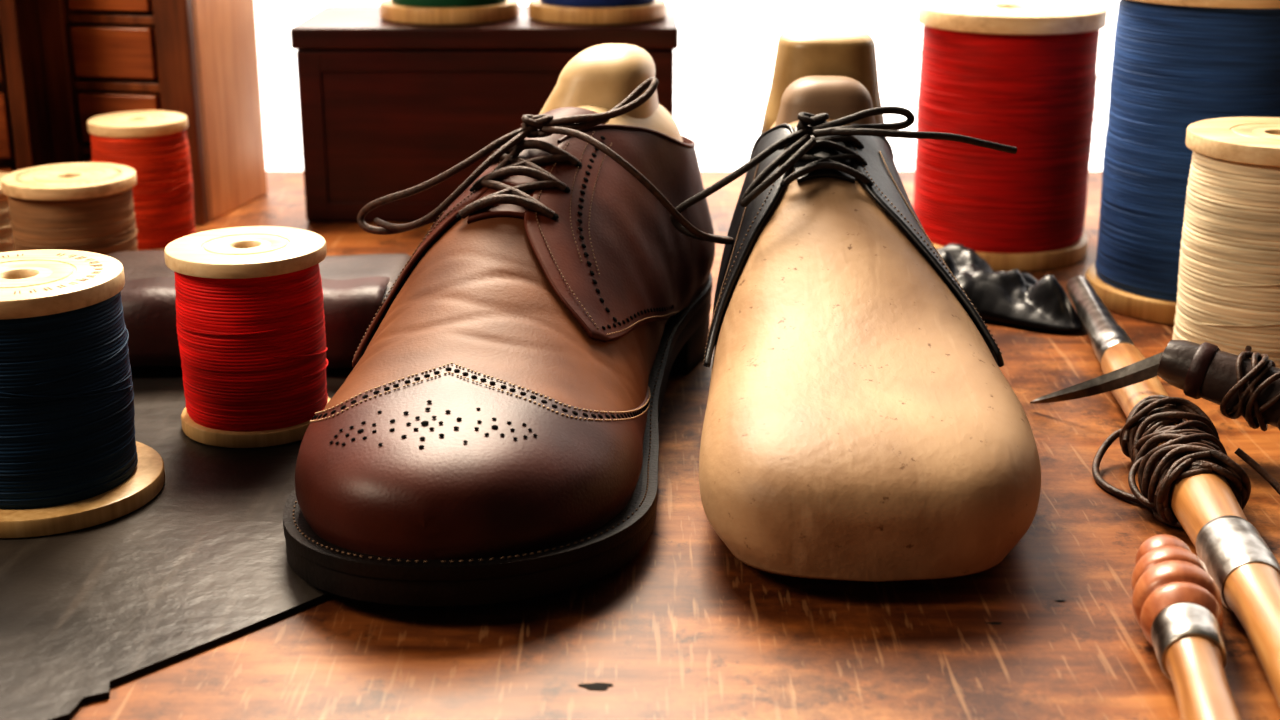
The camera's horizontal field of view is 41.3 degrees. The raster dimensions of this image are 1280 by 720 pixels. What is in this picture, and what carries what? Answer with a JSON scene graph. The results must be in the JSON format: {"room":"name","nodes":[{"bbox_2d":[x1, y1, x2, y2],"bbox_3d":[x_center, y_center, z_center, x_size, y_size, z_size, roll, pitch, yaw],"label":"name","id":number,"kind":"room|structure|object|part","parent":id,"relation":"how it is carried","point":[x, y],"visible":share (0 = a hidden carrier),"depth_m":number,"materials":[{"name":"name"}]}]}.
{"room":"shoemaker's workshop","nodes":[
{"label":"shoemaker's workshop","id":0,"kind":"room"},
{"bbox_3d":[0.000,0.830,0.664,4.400,0.030,2.750,0,18,0],"label":"floor","id":1,"kind":"structure","parent":0,"visible":0},
{"bbox_2d":[70,171,1279,719],"bbox_3d":[0.000,0.368,0.787,1.900,0.774,0.970,0,18,0],"label":"workbench","id":2,"kind":"object","parent":1,"relation":"on","point":[685,629],"depth_m":0.50,"materials":[{"name":"brown wood"}]},
{"bbox_2d":[0,172,14,251],"bbox_3d":[-0.345,-0.069,0.882,0.056,0.047,0.056,-13,22,-35],"label":"thread spool","id":3,"kind":"object","parent":2,"relation":"on","point":[6,236],"visible":0.2,"depth_m":0.87,"materials":[{"name":"beige fabric"}]},
{"bbox_2d":[0,0,33,172],"bbox_3d":[-0.430,-0.216,0.923,0.160,0.300,0.101,-8,20,-23],"label":"chest","id":4,"kind":"object","parent":2,"relation":"on","point":[15,140],"visible":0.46,"depth_m":0.93,"materials":[{"name":"brown wood"}]},
{"bbox_3d":[-0.366,-0.168,0.917,0.037,0.036,0.011,-8,20,-23],"label":"drawer","id":5,"kind":"part","parent":4,"relation":"part of","materials":[{"name":"brown wood"}]},
{"bbox_3d":[-0.366,-0.128,0.930,0.037,0.036,0.011,-8,20,-23],"label":"drawer","id":6,"kind":"part","parent":4,"relation":"part of","materials":[{"name":"brown wood"}]},
{"bbox_3d":[-0.366,-0.088,0.943,0.037,0.036,0.011,-8,20,-23],"label":"drawer","id":7,"kind":"part","parent":4,"relation":"part of","materials":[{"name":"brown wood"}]},
{"bbox_2d":[1,162,137,254],"bbox_3d":[-0.278,-0.062,0.837,0.063,0.060,0.063,-2,18,-7],"label":"thread spool","id":8,"kind":"object","parent":2,"relation":"on","point":[81,206],"visible":0.57,"depth_m":0.81,"materials":[{"name":"beige fabric"}]},
{"bbox_2d":[15,0,266,224],"bbox_3d":[-0.296,-0.260,0.982,0.110,0.346,0.088,4,18,12],"label":"base cabinet","id":9,"kind":"object","parent":2,"relation":"on","point":[82,60],"visible":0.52,"depth_m":0.98,"materials":[{"name":"brown wood"}]},
{"bbox_3d":[-0.298,-0.122,0.989,0.055,0.005,0.008,4,18,12],"label":"drawer rail","id":10,"kind":"part","parent":9,"relation":"part of","materials":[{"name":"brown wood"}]},
{"bbox_3d":[-0.299,-0.104,0.994,0.050,0.029,0.010,4,18,12],"label":"drawer","id":11,"kind":"part","parent":9,"relation":"part of","materials":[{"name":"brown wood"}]},
{"bbox_3d":[-0.298,-0.194,0.966,0.055,0.005,0.008,4,18,12],"label":"drawer rail","id":12,"kind":"part","parent":9,"relation":"part of","materials":[{"name":"brown wood"}]},
{"bbox_3d":[-0.299,-0.212,0.958,0.050,0.029,0.010,4,18,12],"label":"drawer","id":13,"kind":"part","parent":9,"relation":"part of","materials":[{"name":"brown wood"}]},
{"bbox_3d":[-0.299,-0.176,0.970,0.050,0.029,0.010,4,18,12],"label":"drawer","id":14,"kind":"part","parent":9,"relation":"part of","materials":[{"name":"brown wood"}]},
{"bbox_3d":[-0.303,-0.243,0.958,0.090,0.330,0.004,4,18,12],"label":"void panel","id":15,"kind":"part","parent":9,"relation":"part of","materials":[{"name":"brown wood"}]},
{"bbox_3d":[-0.298,-0.158,0.978,0.055,0.005,0.008,4,18,12],"label":"drawer rail","id":16,"kind":"part","parent":9,"relation":"part of","materials":[{"name":"brown wood"}]},
{"bbox_3d":[-0.299,-0.140,0.982,0.050,0.029,0.010,4,18,12],"label":"drawer","id":17,"kind":"part","parent":9,"relation":"part of","materials":[{"name":"brown wood"}]},
{"bbox_2d":[87,110,195,250],"bbox_3d":[-0.268,-0.095,0.918,0.052,0.072,0.052,16,24,40],"label":"thread spool","id":18,"kind":"object","parent":2,"relation":"on","point":[154,143],"visible":0.63,"depth_m":0.90,"materials":[{"name":"red fabric"}]},
{"bbox_2d":[0,367,352,719],"bbox_3d":[-0.230,0.059,0.560,0.400,0.002,0.370,0,18,0],"label":"sheet","id":19,"kind":"object","parent":2,"relation":"on","point":[203,564],"visible":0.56,"depth_m":0.53,"materials":[{"name":"black leather"}]},
{"bbox_2d":[0,249,164,537],"bbox_3d":[-0.209,0.008,0.583,0.082,0.079,0.082,16,24,40],"label":"thread spool","id":20,"kind":"object","parent":19,"relation":"on","point":[72,459],"visible":1,"depth_m":0.56,"materials":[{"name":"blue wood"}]},
{"bbox_2d":[164,226,330,447],"bbox_3d":[-0.148,-0.010,0.651,0.060,0.072,0.060,-7,19,-21],"label":"thread spool","id":21,"kind":"object","parent":19,"relation":"on","point":[250,317],"visible":0.98,"depth_m":0.63,"materials":[{"name":"red fabric"}]},
{"bbox_2d":[107,250,409,367],"bbox_3d":[-0.176,-0.024,0.753,0.152,0.039,0.102,0,18,0],"label":"roll","id":22,"kind":"object","parent":2,"relation":"on","point":[354,287],"visible":0.35,"depth_m":0.71,"materials":[{"name":"brown leather"}]},
{"bbox_2d":[290,6,677,221],"bbox_3d":[-0.087,-0.150,1.025,0.218,0.112,0.114,0,18,0],"label":"box","id":23,"kind":"object","parent":2,"relation":"on","point":[387,107],"visible":0.7,"depth_m":0.97,"materials":[{"name":"brown wood"}]},
{"bbox_3d":[-0.087,-0.086,0.988,0.187,0.010,0.002,0,18,0],"label":"rail","id":24,"kind":"part","parent":23,"relation":"part of","materials":[{"name":"brown wood"}]},
{"bbox_2d":[380,0,518,24],"bbox_3d":[-0.112,-0.247,0.986,0.081,0.095,0.081,-9,20,-26],"label":"thread spool","id":25,"kind":"object","parent":23,"relation":"on","point":[425,12],"visible":1,"depth_m":0.97,"materials":[{"name":"brown wood"}]},
{"bbox_3d":[-0.087,-0.198,1.009,0.218,0.012,0.114,0,18,0],"label":"lid","id":26,"kind":"part","parent":23,"relation":"part of","materials":[{"name":"brown wood"}]},
{"bbox_3d":[-0.087,-0.169,0.961,0.187,0.011,0.002,0,18,0],"label":"rail","id":27,"kind":"part","parent":23,"relation":"part of","materials":[{"name":"brown wood"}]},
{"bbox_2d":[528,0,665,24],"bbox_3d":[-0.025,-0.247,0.986,0.081,0.095,0.081,9,20,26],"label":"thread spool","id":28,"kind":"object","parent":23,"relation":"on","point":[579,12],"visible":1,"depth_m":0.97,"materials":[{"name":"brown wood"}]},
{"bbox_2d":[283,43,733,605],"bbox_3d":[-0.040,-0.033,0.628,0.152,0.134,0.314,0,18,0],"label":"shoe","id":29,"kind":"object","parent":2,"relation":"on","point":[491,436],"visible":1,"depth_m":0.57,"materials":[{"name":"brown leather"}]},
{"bbox_2d":[670,27,1040,581],"bbox_3d":[0.080,-0.038,0.637,0.135,0.138,0.303,0,18,0],"label":"shoe last","id":30,"kind":"object","parent":2,"relation":"on","point":[863,422],"visible":1,"depth_m":0.57,"materials":[{"name":"brown wood"}]},
{"bbox_2d":[913,0,1106,270],"bbox_3d":[0.195,-0.123,0.911,0.097,0.131,0.097,-2,18,-7],"label":"thread spool","id":31,"kind":"object","parent":2,"relation":"on","point":[1021,74],"visible":0.97,"depth_m":0.88,"materials":[{"name":"red fabric"}]},
{"bbox_2d":[937,243,1083,331],"bbox_3d":[0.167,-0.040,0.822,0.080,0.025,0.099,0,18,0],"label":"scrap","id":32,"kind":"object","parent":2,"relation":"on","point":[1015,297],"visible":0.66,"depth_m":0.80,"materials":[{"name":"black leather"}]},
{"bbox_2d":[1030,340,1279,430],"bbox_3d":[0.218,0.014,0.628,0.156,0.039,0.028,10,21,29],"label":"awl","id":33,"kind":"object","parent":2,"relation":"on","point":[1246,387],"visible":1,"depth_m":0.62,"materials":[{"name":"metal"}]},
{"bbox_3d":[0.179,0.007,0.657,0.059,0.034,0.003,15,23,38],"label":"blade","id":34,"kind":"part","parent":33,"relation":"part of","materials":[{"name":"metal"}]},
{"bbox_3d":[0.240,0.017,0.615,0.106,0.022,0.022,22,26,25],"label":"handle","id":35,"kind":"part","parent":33,"relation":"part of","materials":[{"name":"wood"}]},
{"bbox_3d":[0.245,0.018,0.613,0.065,0.036,0.028,11,21,30],"label":"handle cord","id":36,"kind":"part","parent":33,"relation":"part of","materials":[{"name":"brown leather"}]},
{"bbox_3d":[0.240,0.016,0.615,0.050,0.033,0.044,0,18,0],"label":"handle cord","id":37,"kind":"part","parent":33,"relation":"part of","materials":[{"name":"brown leather"}]},
{"bbox_3d":[0.245,0.020,0.613,0.063,0.034,0.025,11,21,30],"label":"handle cord","id":38,"kind":"part","parent":33,"relation":"part of","materials":[{"name":"brown leather"}]},
{"bbox_2d":[1066,276,1279,705],"bbox_3d":[0.200,0.029,0.610,0.075,0.027,0.439,0,18,0],"label":"tool","id":39,"kind":"object","parent":2,"relation":"on","point":[1189,482],"visible":0.99,"depth_m":0.57,"materials":[{"name":"wood"}]},
{"bbox_3d":[0.192,0.029,0.622,0.020,0.020,0.186,2,18,5],"label":"handle","id":40,"kind":"part","parent":39,"relation":"part of","materials":[{"name":"brown wood"}]},
{"bbox_3d":[0.176,0.084,0.452,0.020,0.020,0.103,2,18,5],"label":"handle","id":41,"kind":"part","parent":39,"relation":"part of","materials":[{"name":"brown wood"}]},
{"bbox_3d":[0.156,0.067,0.498,0.025,0.025,0.050,3,20,8],"label":"turned handle","id":42,"kind":"part","parent":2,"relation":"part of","materials":[{"name":"brown wood"}]},
{"bbox_2d":[1086,0,1279,324],"bbox_3d":[0.272,-0.104,0.814,0.102,0.156,0.102,-16,24,-40],"label":"spool","id":43,"kind":"object","parent":2,"relation":"on","point":[1177,64],"visible":0.67,"depth_m":0.78,"materials":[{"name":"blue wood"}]},
{"bbox_3d":[0.148,0.079,0.462,0.025,0.025,0.128,4,18,12],"label":"awl with turned handle","id":44,"kind":"part","parent":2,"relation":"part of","materials":[{"name":"brown wood"}]},
{"bbox_2d":[1172,117,1279,367],"bbox_3d":[0.264,-0.044,0.713,0.075,0.104,0.075,2,18,7],"label":"thread spool","id":45,"kind":"object","parent":2,"relation":"on","point":[1228,294],"visible":0.84,"depth_m":0.69,"materials":[{"name":"beige fabric"}]},
{"bbox_3d":[0.000,-0.838,1.463,4.400,2.650,0.100,0,18,0],"label":"wall","id":46,"kind":"structure","parent":0,"visible":0},
{"bbox_2d":[254,0,1119,170],"bbox_3d":[0.000,-0.676,1.531,2.980,1.980,0.010,0,18,0],"label":"pane","id":47,"kind":"object","parent":46,"relation":"attached to","point":[725,54],"depth_m":1.65,"materials":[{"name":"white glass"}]}
]}

